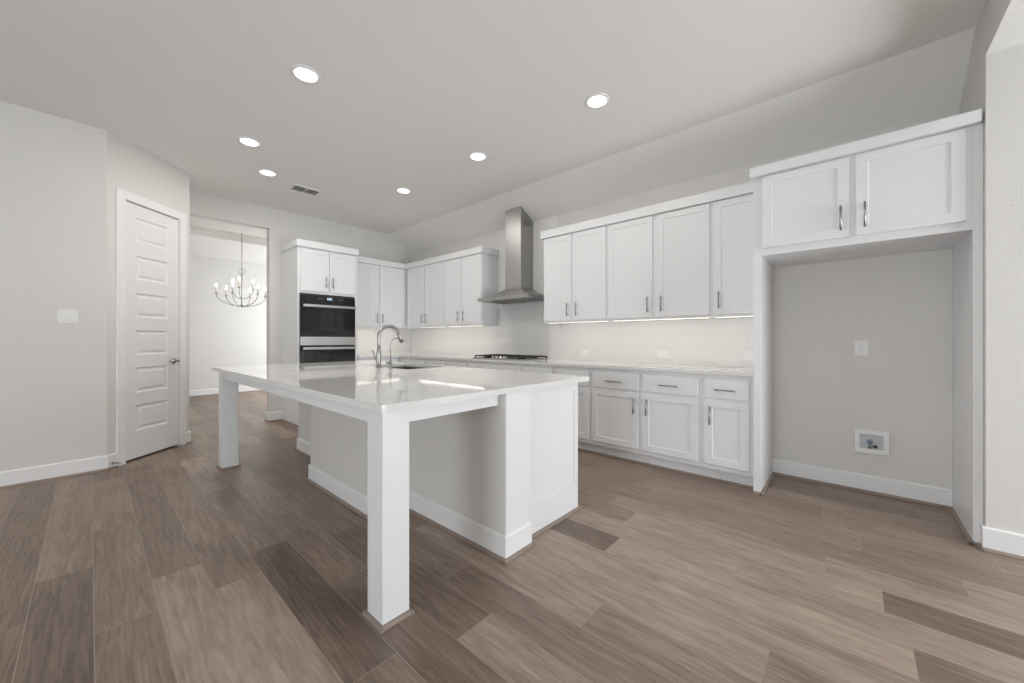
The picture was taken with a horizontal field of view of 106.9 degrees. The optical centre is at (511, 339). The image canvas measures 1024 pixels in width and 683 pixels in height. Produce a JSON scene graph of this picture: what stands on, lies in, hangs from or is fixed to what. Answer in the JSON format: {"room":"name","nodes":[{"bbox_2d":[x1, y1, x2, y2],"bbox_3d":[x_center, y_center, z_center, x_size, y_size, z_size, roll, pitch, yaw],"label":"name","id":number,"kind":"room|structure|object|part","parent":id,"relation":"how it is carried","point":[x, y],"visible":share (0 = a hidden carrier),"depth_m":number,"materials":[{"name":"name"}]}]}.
{"room":"kitchen","nodes":[
{"label":"kitchen","id":0,"kind":"room"},
{"bbox_2d":[0,101,106,471],"bbox_3d":[-5.284,-0.358,1.796,0.120,3.100,4.605,0,0,42],"label":"wall","id":1,"kind":"structure","parent":0,"point":[53,169],"depth_m":3.22,"materials":[{"name":"white paint"}]},
{"bbox_2d":[0,455,107,488],"bbox_3d":[-5.233,1.125,1.753,0.013,0.133,4.610,0,0,42],"label":"baseboard","id":2,"kind":"structure","parent":1,"relation":"attached to","point":[22,475],"depth_m":3.22,"materials":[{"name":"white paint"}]},
{"bbox_2d":[57,309,77,322],"bbox_3d":[-3.852,-0.198,3.291,0.009,0.116,0.122,0,0,42],"label":"light switch","id":3,"kind":"object","parent":1,"relation":"attached to","point":[63,316],"visible":1,"depth_m":3.29,"materials":[{"name":"white plastic"}]},
{"bbox_2d":[107,131,188,454],"bbox_3d":[-3.769,-0.358,3.921,0.120,3.100,0.908,0,0,-1],"label":"wall","id":4,"kind":"structure","parent":0,"point":[130,168],"depth_m":3.60,"materials":[{"name":"white paint"}]},
{"bbox_2d":[107,431,192,469],"bbox_3d":[-3.702,1.125,3.922,0.013,0.133,0.919,0,0,-1],"label":"baseboard","id":5,"kind":"structure","parent":4,"relation":"attached to","point":[111,457],"depth_m":3.52,"materials":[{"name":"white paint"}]},
{"bbox_2d":[116,187,185,465],"bbox_3d":[-3.760,-0.114,3.928,0.137,2.612,0.771,0,0,-1],"label":"trim","id":6,"kind":"structure","parent":4,"relation":"attached to","point":[122,196],"depth_m":3.61,"materials":[{"name":"white paint"}]},
{"bbox_2d":[126,201,179,460],"bbox_3d":[-3.702,-0.080,3.926,0.101,2.500,0.613,0,0,-1],"label":"door","id":7,"kind":"structure","parent":4,"relation":"in","point":[152,360],"depth_m":3.91,"materials":[{"name":"white paint"}]},
{"bbox_2d":[189,255,265,390],"bbox_3d":[-5.261,-0.408,6.667,3.900,3.200,6.120,0,0,42],"label":"wall","id":8,"kind":"structure","parent":0,"point":[221,334],"depth_m":8.24,"materials":[{"name":"white paint"}]},
{"bbox_2d":[189,386,262,396],"bbox_3d":[-6.617,1.125,7.886,0.013,0.133,5.880,0,0,42],"label":"baseboard","id":9,"kind":"structure","parent":8,"relation":"attached to","point":[243,388],"depth_m":8.09,"materials":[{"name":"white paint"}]},
{"bbox_2d":[189,216,265,264],"bbox_3d":[-5.217,-1.873,6.627,3.780,0.270,5.880,0,0,42],"label":"ceiling","id":10,"kind":"structure","parent":0,"point":[208,238],"depth_m":6.87,"materials":[{"name":"white paint"}]},
{"bbox_2d":[215,233,265,306],"bbox_3d":[-4.634,-1.218,6.512,0.665,1.340,0.739,0,0,42],"label":"chandelier","id":11,"kind":"object","parent":10,"relation":"hanging from","point":[239,287],"visible":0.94,"depth_m":6.50,"materials":[{"name":"silver metal"}]},
{"bbox_3d":[-4.634,-0.833,6.512,0.042,0.570,0.042,0,0,42],"label":"stem","id":12,"kind":"part","parent":11,"relation":"part of","materials":[{"name":"silver metal"}]},
{"bbox_3d":[-4.634,-1.533,6.512,0.011,0.650,0.011,0,0,-26],"label":"rod","id":13,"kind":"part","parent":11,"relation":"part of","materials":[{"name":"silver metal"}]},
{"bbox_2d":[189,189,410,412],"bbox_3d":[-3.091,-0.358,6.059,0.140,3.100,3.342,0,0,42],"label":"wall","id":14,"kind":"structure","parent":0,"point":[282,227],"depth_m":5.57,"materials":[{"name":"white paint"}]},
{"bbox_2d":[265,411,281,421],"bbox_3d":[-3.506,1.125,5.588,0.153,0.133,0.173,0,0,42],"label":"baseboard","id":15,"kind":"structure","parent":14,"relation":"attached to","point":[272,415],"depth_m":5.54,"materials":[{"name":"white paint"}]},
{"bbox_2d":[357,328,410,354],"bbox_3d":[-2.379,0.032,6.742,0.006,0.457,1.361,0,0,42],"label":"backsplash","id":16,"kind":"structure","parent":14,"relation":"attached to","point":[366,337],"depth_m":6.82,"materials":[{"name":"tile"}]},
{"bbox_2d":[357,262,418,328],"bbox_3d":[-2.237,-0.721,6.619,0.380,1.046,1.362,0,0,42],"label":"upper cabinet","id":17,"kind":"object","parent":14,"relation":"attached to","point":[381,290],"visible":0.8,"depth_m":6.42,"materials":[{"name":"white paint"}]},
{"bbox_3d":[-2.377,-0.731,6.247,0.020,1.014,0.392,0,0,42],"label":"door","id":18,"kind":"part","parent":17,"relation":"part of","materials":[{"name":"white paint"}]},
{"bbox_3d":[-2.080,-0.731,6.579,0.020,1.014,0.467,0,0,42],"label":"door","id":19,"kind":"part","parent":17,"relation":"part of","materials":[{"name":"white paint"}]},
{"bbox_2d":[0,0,985,253],"bbox_3d":[-1.160,-1.815,0.781,10.070,0.385,8.610,0,0,42],"label":"ceiling","id":20,"kind":"structure","parent":0,"point":[407,90],"depth_m":2.84,"materials":[{"name":"white paint"}]},
{"bbox_2d":[237,136,261,146],"bbox_3d":[-2.535,-1.903,3.664,0.196,0.010,0.196,0,0,42],"label":"recessed light","id":21,"kind":"object","parent":20,"relation":"in","point":[244,140],"visible":1,"depth_m":3.65,"materials":[{"name":"white paint"}]},
{"bbox_2d":[257,169,277,176],"bbox_3d":[-2.796,-1.903,4.343,0.196,0.010,0.196,0,0,42],"label":"recessed light","id":22,"kind":"object","parent":20,"relation":"in","point":[266,172],"visible":1,"depth_m":4.33,"materials":[{"name":"white paint"}]},
{"bbox_2d":[287,183,322,196],"bbox_3d":[-2.640,-1.902,4.848,0.240,0.012,0.350,0,0,42],"label":"ceiling vent","id":23,"kind":"object","parent":20,"relation":"in","point":[294,187],"visible":1,"depth_m":4.84,"materials":[{"name":"white plastic"}]},
{"bbox_2d":[290,64,320,83],"bbox_3d":[-1.483,-1.903,2.732,0.196,0.010,0.196,0,0,42],"label":"recessed light","id":24,"kind":"object","parent":20,"relation":"in","point":[306,74],"visible":1,"depth_m":2.73,"materials":[{"name":"white paint"}]},
{"bbox_2d":[396,187,410,193],"bbox_3d":[-1.391,-1.903,4.868,0.196,0.010,0.196,0,0,42],"label":"recessed light","id":25,"kind":"object","parent":20,"relation":"in","point":[402,190],"visible":1,"depth_m":4.86,"materials":[{"name":"white paint"}]},
{"bbox_2d":[468,152,486,160],"bbox_3d":[-0.355,-1.903,3.957,0.196,0.010,0.196,0,0,42],"label":"recessed light","id":26,"kind":"object","parent":20,"relation":"in","point":[476,156],"visible":1,"depth_m":3.95,"materials":[{"name":"white paint"}]},
{"bbox_2d":[585,93,609,108],"bbox_3d":[0.683,-1.903,3.037,0.196,0.010,0.196,0,0,42],"label":"recessed light","id":27,"kind":"object","parent":20,"relation":"in","point":[597,100],"visible":1,"depth_m":3.03,"materials":[{"name":"white paint"}]},
{"bbox_2d":[0,391,1023,682],"bbox_3d":[-2.435,1.192,2.190,13.850,0.001,9.000,0,0,42],"label":"floor","id":28,"kind":"structure","parent":0,"point":[166,565],"depth_m":1.82,"materials":[{"name":"brown wood"}]},
{"bbox_2d":[280,238,358,426],"bbox_3d":[-2.873,-0.089,5.691,0.675,2.562,0.865,0,0,42],"label":"tall cabinet","id":29,"kind":"object","parent":28,"relation":"on","point":[311,267],"visible":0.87,"depth_m":5.43,"materials":[{"name":"white paint"}]},
{"bbox_3d":[-2.884,1.183,5.705,0.632,0.018,0.858,0,0,42],"label":"shoe molding","id":30,"kind":"part","parent":29,"relation":"part of","materials":[{"name":"brown wood"}]},
{"bbox_3d":[-2.781,-0.968,5.357,0.020,0.584,0.380,0,0,42],"label":"door","id":31,"kind":"part","parent":29,"relation":"part of","materials":[{"name":"white paint"}]},
{"bbox_2d":[299,293,355,362],"bbox_3d":[-2.837,0.057,5.660,0.632,1.398,0.772,0,0,42],"label":"wall oven","id":32,"kind":"object","parent":29,"relation":"in","point":[326,322],"visible":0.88,"depth_m":5.45,"materials":[{"name":"black glass"}]},
{"bbox_3d":[-2.655,-0.572,5.496,0.021,0.084,0.772,0,0,42],"label":"control panel","id":33,"kind":"part","parent":32,"relation":"part of","materials":[{"name":"black glass"}]},
{"bbox_3d":[-2.522,-0.968,5.646,0.020,0.584,0.380,0,0,42],"label":"door","id":34,"kind":"part","parent":29,"relation":"part of","materials":[{"name":"white paint"}]},
{"bbox_2d":[357,357,397,361],"bbox_3d":[-2.346,0.741,6.261,0.683,0.902,0.685,0,0,42],"label":"base cabinet","id":35,"kind":"object","parent":28,"relation":"on","point":[394,359],"visible":0.02,"depth_m":6.13,"materials":[{"name":"white paint"}]},
{"bbox_2d":[357,353,752,376],"bbox_3d":[-0.260,0.275,4.838,5.700,0.030,1.360,0,0,42],"label":"countertop","id":36,"kind":"structure","parent":35,"relation":"on","point":[681,368],"depth_m":3.92,"materials":[{"name":"white stone"}]},
{"bbox_2d":[473,354,547,360],"bbox_3d":[-0.031,0.238,5.111,0.920,0.044,0.500,0,0,42],"label":"cooktop","id":37,"kind":"object","parent":36,"relation":"in","point":[487,356],"visible":0.99,"depth_m":4.94,"materials":[{"name":"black metal"}]},
{"bbox_2d":[216,372,580,633],"bbox_3d":[-1.123,0.741,3.115,3.104,0.902,1.560,0,0,42],"label":"kitchen island","id":38,"kind":"object","parent":28,"relation":"on","point":[495,473],"visible":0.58,"depth_m":2.25,"materials":[{"name":"white paint"}]},
{"bbox_3d":[-2.646,1.183,3.544,0.160,0.018,0.161,0,0,42],"label":"shoe molding","id":39,"kind":"part","parent":38,"relation":"part of","materials":[{"name":"brown wood"}]},
{"bbox_3d":[-2.646,0.741,3.544,0.126,0.902,0.127,0,0,42],"label":"leg","id":40,"kind":"part","parent":38,"relation":"part of","materials":[{"name":"white paint"}]},
{"bbox_3d":[-0.536,0.741,1.647,0.126,0.902,0.127,0,0,42],"label":"leg","id":41,"kind":"part","parent":38,"relation":"part of","materials":[{"name":"white paint"}]},
{"bbox_3d":[-0.536,1.183,1.647,0.160,0.018,0.161,0,0,42],"label":"shoe molding","id":42,"kind":"part","parent":38,"relation":"part of","materials":[{"name":"brown wood"}]},
{"bbox_2d":[212,360,588,412],"bbox_3d":[-1.133,0.275,3.103,3.085,0.030,1.570,0,0,42],"label":"island countertop","id":43,"kind":"structure","parent":38,"relation":"on","point":[360,384],"depth_m":2.40,"materials":[{"name":"white stone"}]},
{"bbox_2d":[372,324,403,367],"bbox_3d":[-1.158,0.060,3.566,0.094,0.399,0.291,0,0,42],"label":"kitchen faucet","id":44,"kind":"object","parent":43,"relation":"on","point":[377,358],"visible":0.99,"depth_m":3.46,"materials":[{"name":"silver metal"}]},
{"bbox_2d":[376,349,381,367],"bbox_3d":[-1.218,0.175,3.469,0.053,0.170,0.053,0,0,42],"label":"tap","id":45,"kind":"object","parent":44,"relation":"on","point":[378,354],"depth_m":3.45,"materials":[{"name":"silver metal"}]},
{"bbox_3d":[-1.150,-0.020,3.545,0.029,0.239,0.232,0,0,42],"label":"spout","id":46,"kind":"part","parent":44,"relation":"part of","materials":[{"name":"silver metal"}]},
{"bbox_2d":[386,338,400,368],"bbox_3d":[-1.047,0.123,3.368,0.058,0.275,0.127,0,0,42],"label":"filter faucet","id":47,"kind":"object","parent":43,"relation":"on","point":[390,360],"visible":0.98,"depth_m":3.33,"materials":[{"name":"silver metal"}]},
{"bbox_2d":[388,359,392,368],"bbox_3d":[-1.066,0.217,3.332,0.038,0.085,0.038,0,0,42],"label":"tap","id":48,"kind":"object","parent":47,"relation":"on","point":[390,361],"depth_m":3.32,"materials":[{"name":"silver metal"}]},
{"bbox_3d":[-1.033,0.083,3.368,0.010,0.195,0.108,0,0,42],"label":"spout","id":49,"kind":"part","parent":47,"relation":"part of","materials":[{"name":"silver metal"}]},
{"bbox_2d":[387,366,422,368],"bbox_3d":[-1.033,0.391,3.697,0.784,0.202,0.482,0,0,42],"label":"sink","id":50,"kind":"object","parent":43,"relation":"in","point":[397,367],"visible":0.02,"depth_m":4.05,"materials":[{"name":"silver metal"}]},
{"bbox_3d":[-1.156,1.125,3.166,0.847,0.133,3.166,0,0,-37],"label":"baseboard","id":51,"kind":"part","parent":38,"relation":"part of","materials":[{"name":"white paint"}]},
{"bbox_3d":[-0.990,1.183,3.263,3.104,0.018,1.088,0,0,42],"label":"shoe molding","id":52,"kind":"part","parent":38,"relation":"part of","materials":[{"name":"brown wood"}]},
{"bbox_3d":[0.261,0.741,2.450,0.012,0.902,0.590,0,0,42],"label":"panel","id":53,"kind":"part","parent":38,"relation":"part of","materials":[{"name":"white paint"}]},
{"bbox_2d":[402,357,426,363],"bbox_3d":[-1.386,0.741,6.303,0.710,0.902,0.683,0,0,42],"label":"base cabinet","id":54,"kind":"object","parent":28,"relation":"on","point":[404,359],"visible":0.06,"depth_m":6.06,"materials":[{"name":"white paint"}]},
{"bbox_3d":[-1.582,0.409,6.082,0.655,0.154,0.020,0,0,42],"label":"drawer","id":55,"kind":"part","parent":54,"relation":"part of","materials":[{"name":"white paint"}]},
{"bbox_2d":[427,358,467,366],"bbox_3d":[-0.765,0.741,5.745,0.960,0.902,0.683,0,0,42],"label":"base cabinet","id":56,"kind":"object","parent":28,"relation":"on","point":[444,362],"visible":0.06,"depth_m":5.49,"materials":[{"name":"white paint"}]},
{"bbox_3d":[-1.139,0.409,5.684,0.445,0.154,0.020,0,0,42],"label":"drawer","id":57,"kind":"part","parent":56,"relation":"part of","materials":[{"name":"white paint"}]},
{"bbox_3d":[-0.782,0.409,5.363,0.435,0.154,0.020,0,0,42],"label":"drawer","id":58,"kind":"part","parent":56,"relation":"part of","materials":[{"name":"white paint"}]},
{"bbox_2d":[468,361,522,371],"bbox_3d":[-0.044,0.741,5.096,0.980,0.902,0.683,0,0,42],"label":"base cabinet","id":59,"kind":"object","parent":28,"relation":"on","point":[471,364],"visible":0.02,"depth_m":4.83,"materials":[{"name":"white paint"}]},
{"bbox_3d":[-0.241,0.409,4.877,0.930,0.154,0.020,0,0,42],"label":"drawer","id":60,"kind":"part","parent":59,"relation":"part of","materials":[{"name":"white paint"}]},
{"bbox_2d":[523,364,594,452],"bbox_3d":[0.668,0.741,4.457,0.933,0.902,0.683,0,0,42],"label":"base cabinet","id":61,"kind":"object","parent":28,"relation":"on","point":[585,444],"visible":0.12,"depth_m":4.00,"materials":[{"name":"white paint"}]},
{"bbox_3d":[0.296,0.409,4.394,0.415,0.154,0.020,0,0,42],"label":"drawer","id":62,"kind":"part","parent":61,"relation":"part of","materials":[{"name":"white paint"}]},
{"bbox_3d":[0.649,0.409,4.076,0.415,0.154,0.020,0,0,42],"label":"drawer","id":63,"kind":"part","parent":61,"relation":"part of","materials":[{"name":"white paint"}]},
{"bbox_3d":[0.649,0.773,4.076,0.415,0.534,0.020,0,0,42],"label":"door","id":64,"kind":"part","parent":61,"relation":"part of","materials":[{"name":"white paint"}]},
{"bbox_3d":[0.512,1.183,4.284,0.933,0.018,0.017,0,0,42],"label":"shoe molding","id":65,"kind":"part","parent":61,"relation":"part of","materials":[{"name":"brown wood"}]},
{"bbox_2d":[592,368,703,477],"bbox_3d":[1.409,0.741,3.791,1.060,0.902,0.683,0,0,42],"label":"base cabinet","id":66,"kind":"object","parent":28,"relation":"on","point":[649,418],"visible":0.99,"depth_m":3.51,"materials":[{"name":"white paint"}]},
{"bbox_3d":[1.013,0.409,3.749,0.494,0.154,0.020,0,0,42],"label":"drawer","id":67,"kind":"part","parent":66,"relation":"part of","materials":[{"name":"white paint"}]},
{"bbox_3d":[1.013,0.773,3.749,0.494,0.534,0.020,0,0,42],"label":"door","id":68,"kind":"part","parent":66,"relation":"part of","materials":[{"name":"white paint"}]},
{"bbox_3d":[1.253,1.183,3.618,1.060,0.018,0.017,0,0,42],"label":"shoe molding","id":69,"kind":"part","parent":66,"relation":"part of","materials":[{"name":"brown wood"}]},
{"bbox_3d":[1.406,0.409,3.395,0.483,0.154,0.020,0,0,42],"label":"drawer","id":70,"kind":"part","parent":66,"relation":"part of","materials":[{"name":"white paint"}]},
{"bbox_3d":[1.406,0.773,3.395,0.483,0.534,0.020,0,0,42],"label":"door","id":71,"kind":"part","parent":66,"relation":"part of","materials":[{"name":"white paint"}]},
{"bbox_2d":[702,374,752,488],"bbox_3d":[1.944,0.741,3.309,0.380,0.902,0.683,0,0,42],"label":"base cabinet","id":72,"kind":"object","parent":28,"relation":"on","point":[727,400],"visible":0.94,"depth_m":3.09,"materials":[{"name":"white paint"}]},
{"bbox_3d":[1.638,0.630,3.150,0.012,0.155,0.036,0,0,42],"label":"handle","id":73,"kind":"part","parent":72,"relation":"part of","materials":[{"name":"silver metal"}]},
{"bbox_3d":[1.727,0.415,3.069,0.165,0.012,0.036,0,0,42],"label":"handle","id":74,"kind":"part","parent":72,"relation":"part of","materials":[{"name":"silver metal"}]},
{"bbox_3d":[1.746,0.409,3.090,0.324,0.154,0.020,0,0,42],"label":"drawer","id":75,"kind":"part","parent":72,"relation":"part of","materials":[{"name":"white paint"}]},
{"bbox_3d":[1.746,0.773,3.090,0.324,0.534,0.020,0,0,42],"label":"door","id":76,"kind":"part","parent":72,"relation":"part of","materials":[{"name":"white paint"}]},
{"bbox_3d":[1.789,1.183,3.137,0.380,0.018,0.017,0,0,42],"label":"shoe molding","id":77,"kind":"part","parent":72,"relation":"part of","materials":[{"name":"brown wood"}]},
{"bbox_2d":[750,109,982,545],"bbox_3d":[2.491,-0.061,2.799,1.150,2.506,0.725,0,0,42],"label":"refrigerator surround","id":78,"kind":"object","parent":28,"relation":"on","point":[918,188],"visible":0.98,"depth_m":2.49,"materials":[{"name":"white paint"}]},
{"bbox_3d":[2.112,-0.026,3.177,0.046,2.436,0.670,0,0,42],"label":"panel","id":79,"kind":"part","parent":78,"relation":"part of","materials":[{"name":"white paint"}]},
{"bbox_3d":[2.086,1.183,3.135,0.064,0.018,0.606,0,0,42],"label":"shoe molding","id":80,"kind":"part","parent":78,"relation":"part of","materials":[{"name":"brown wood"}]},
{"bbox_3d":[2.095,-0.962,2.729,0.490,0.540,0.020,0,0,42],"label":"door","id":81,"kind":"part","parent":78,"relation":"part of","materials":[{"name":"white paint"}]},
{"bbox_3d":[2.227,-0.820,2.573,0.012,0.165,0.036,0,0,42],"label":"handle","id":82,"kind":"part","parent":78,"relation":"part of","materials":[{"name":"silver metal"}]},
{"bbox_3d":[2.316,-0.820,2.492,0.012,0.165,0.036,0,0,42],"label":"handle","id":83,"kind":"part","parent":78,"relation":"part of","materials":[{"name":"silver metal"}]},
{"bbox_3d":[2.481,-0.962,2.382,0.477,0.540,0.020,0,0,42],"label":"door","id":84,"kind":"part","parent":78,"relation":"part of","materials":[{"name":"white paint"}]},
{"bbox_3d":[2.873,1.183,2.428,0.024,0.018,0.606,0,0,42],"label":"shoe molding","id":85,"kind":"part","parent":78,"relation":"part of","materials":[{"name":"brown wood"}]},
{"bbox_3d":[2.923,-0.026,2.448,0.038,2.436,0.670,0,0,42],"label":"panel","id":86,"kind":"part","parent":78,"relation":"part of","materials":[{"name":"white paint"}]},
{"bbox_2d":[411,110,958,489],"bbox_3d":[0.756,-0.408,4.894,7.420,3.200,0.170,0,0,42],"label":"wall","id":87,"kind":"structure","parent":0,"point":[900,304],"depth_m":3.01,"materials":[{"name":"white paint"}]},
{"bbox_2d":[407,262,443,328],"bbox_3d":[-1.384,-0.721,6.515,1.059,1.046,0.380,0,0,42],"label":"upper cabinet","id":88,"kind":"object","parent":87,"relation":"attached to","point":[425,284],"visible":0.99,"depth_m":6.37,"materials":[{"name":"white paint"}]},
{"bbox_3d":[-1.660,-0.731,6.569,0.497,1.014,0.020,0,0,42],"label":"door","id":89,"kind":"part","parent":88,"relation":"part of","materials":[{"name":"white paint"}]},
{"bbox_3d":[-1.273,-0.731,6.221,0.483,1.014,0.020,0,0,42],"label":"door","id":90,"kind":"part","parent":88,"relation":"part of","materials":[{"name":"white paint"}]},
{"bbox_2d":[444,253,497,326],"bbox_3d":[-0.662,-0.721,5.866,0.879,1.046,0.380,0,0,42],"label":"upper cabinet","id":91,"kind":"object","parent":87,"relation":"attached to","point":[467,279],"visible":1,"depth_m":5.66,"materials":[{"name":"white paint"}]},
{"bbox_2d":[357,246,498,269],"bbox_3d":[-1.313,-1.290,6.150,2.404,0.092,0.944,0,0,15],"label":"board","id":92,"kind":"object","parent":91,"relation":"on","point":[481,249],"visible":0.87,"depth_m":6.13,"materials":[{"name":"white paint"}]},
{"bbox_3d":[-0.923,-0.731,5.906,0.390,1.014,0.020,0,0,42],"label":"door","id":93,"kind":"part","parent":91,"relation":"part of","materials":[{"name":"white paint"}]},
{"bbox_3d":[-0.594,-0.731,5.610,0.415,1.014,0.020,0,0,42],"label":"door","id":94,"kind":"part","parent":91,"relation":"part of","materials":[{"name":"white paint"}]},
{"bbox_2d":[478,206,543,303],"bbox_3d":[0.021,-1.144,5.161,0.900,1.264,0.503,0,0,42],"label":"range hood","id":95,"kind":"object","parent":87,"relation":"attached to","point":[518,225],"visible":0.98,"depth_m":5.14,"materials":[{"name":"silver metal"}]},
{"bbox_2d":[544,226,610,323],"bbox_3d":[0.810,-0.721,4.543,0.865,1.046,0.380,0,0,42],"label":"upper cabinet","id":96,"kind":"object","parent":87,"relation":"attached to","point":[575,264],"visible":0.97,"depth_m":4.39,"materials":[{"name":"white paint"}]},
{"bbox_3d":[0.549,-0.731,4.583,0.393,1.014,0.020,0,0,42],"label":"door","id":97,"kind":"part","parent":96,"relation":"part of","materials":[{"name":"white paint"}]},
{"bbox_3d":[0.875,-0.731,4.289,0.410,1.014,0.020,0,0,42],"label":"door","id":98,"kind":"part","parent":96,"relation":"part of","materials":[{"name":"white paint"}]},
{"bbox_2d":[540,181,752,239],"bbox_3d":[1.325,-1.290,4.088,2.290,0.092,0.366,0,0,42],"label":"board","id":99,"kind":"object","parent":96,"relation":"on","point":[743,189],"visible":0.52,"depth_m":3.75,"materials":[{"name":"white paint"}]},
{"bbox_2d":[411,216,752,366],"bbox_3d":[0.199,-0.681,5.344,5.697,1.883,0.006,0,0,42],"label":"backsplash","id":100,"kind":"structure","parent":87,"relation":"attached to","point":[522,329],"depth_m":4.78,"materials":[{"name":"tile"}]},
{"bbox_2d":[581,350,588,355],"bbox_3d":[0.904,0.167,4.700,0.118,0.078,0.008,0,0,42],"label":"wall outlet","id":101,"kind":"object","parent":87,"relation":"attached to","point":[583,352],"visible":1,"depth_m":4.70,"materials":[{"name":"white plastic"}]},
{"bbox_2d":[607,203,717,321],"bbox_3d":[1.521,-0.721,3.903,1.046,1.046,0.380,0,0,42],"label":"upper cabinet","id":102,"kind":"object","parent":87,"relation":"attached to","point":[659,266],"visible":0.98,"depth_m":3.74,"materials":[{"name":"white paint"}]},
{"bbox_3d":[1.230,-0.731,3.971,0.485,1.014,0.020,0,0,42],"label":"door","id":103,"kind":"part","parent":102,"relation":"part of","materials":[{"name":"white paint"}]},
{"bbox_3d":[1.624,-0.731,3.616,0.476,1.014,0.020,0,0,42],"label":"door","id":104,"kind":"part","parent":102,"relation":"part of","materials":[{"name":"white paint"}]},
{"bbox_2d":[657,351,668,357],"bbox_3d":[1.614,0.162,4.061,0.118,0.078,0.008,0,0,42],"label":"wall outlet","id":105,"kind":"object","parent":87,"relation":"attached to","point":[660,354],"visible":1,"depth_m":4.06,"materials":[{"name":"white plastic"}]},
{"bbox_2d":[712,194,752,318],"bbox_3d":[2.051,-0.721,3.427,0.376,1.046,0.380,0,0,42],"label":"upper cabinet","id":106,"kind":"object","parent":87,"relation":"attached to","point":[732,219],"visible":0.78,"depth_m":3.33,"materials":[{"name":"white paint"}]},
{"bbox_2d":[744,352,752,359],"bbox_3d":[2.220,0.157,3.516,0.118,0.078,0.008,0,0,42],"label":"wall outlet","id":107,"kind":"object","parent":87,"relation":"attached to","point":[747,355],"visible":0.67,"depth_m":3.53,"materials":[{"name":"white plastic"}]},
{"bbox_2d":[855,341,867,355],"bbox_3d":[2.746,0.069,2.984,0.078,0.118,0.008,0,0,42],"label":"wall outlet","id":108,"kind":"object","parent":87,"relation":"attached to","point":[861,347],"visible":1,"depth_m":2.98,"materials":[{"name":"white plastic"}]},
{"bbox_2d":[773,459,951,505],"bbox_3d":[2.706,1.125,3.018,1.046,0.133,0.013,0,0,42],"label":"baseboard","id":109,"kind":"structure","parent":87,"relation":"attached to","point":[932,494],"depth_m":2.95,"materials":[{"name":"white paint"}]},
{"bbox_2d":[773,472,951,508],"bbox_3d":[2.696,1.183,3.007,1.046,0.018,0.017,0,0,42],"label":"trim","id":110,"kind":"structure","parent":87,"relation":"attached to","point":[776,473],"depth_m":2.95,"materials":[{"name":"brown wood"}]},
{"bbox_2d":[855,428,888,455],"bbox_3d":[2.787,0.794,2.943,0.193,0.180,0.036,0,0,42],"label":"water supply box","id":111,"kind":"object","parent":87,"relation":"attached to","point":[866,441],"visible":1,"depth_m":2.94,"materials":[{"name":"white plastic"}]},
{"bbox_2d":[959,0,1023,533],"bbox_3d":[0.449,-0.358,-0.665,0.443,3.100,8.610,0,0,42],"label":"wall","id":112,"kind":"structure","parent":0,"point":[994,81],"depth_m":2.10,"materials":[{"name":"white paint"}]},
{"bbox_2d":[975,542,1023,560],"bbox_3d":[2.840,1.183,2.016,0.473,0.018,0.080,0,0,42],"label":"trim","id":113,"kind":"structure","parent":112,"relation":"attached to","point":[978,544],"depth_m":2.10,"materials":[{"name":"brown wood"}]},
{"bbox_2d":[980,523,1023,555],"bbox_3d":[2.852,1.125,2.017,0.456,0.133,0.063,0,0,42],"label":"baseboard","id":114,"kind":"structure","parent":112,"relation":"attached to","point":[991,538],"depth_m":2.10,"materials":[{"name":"white paint"}]}
]}

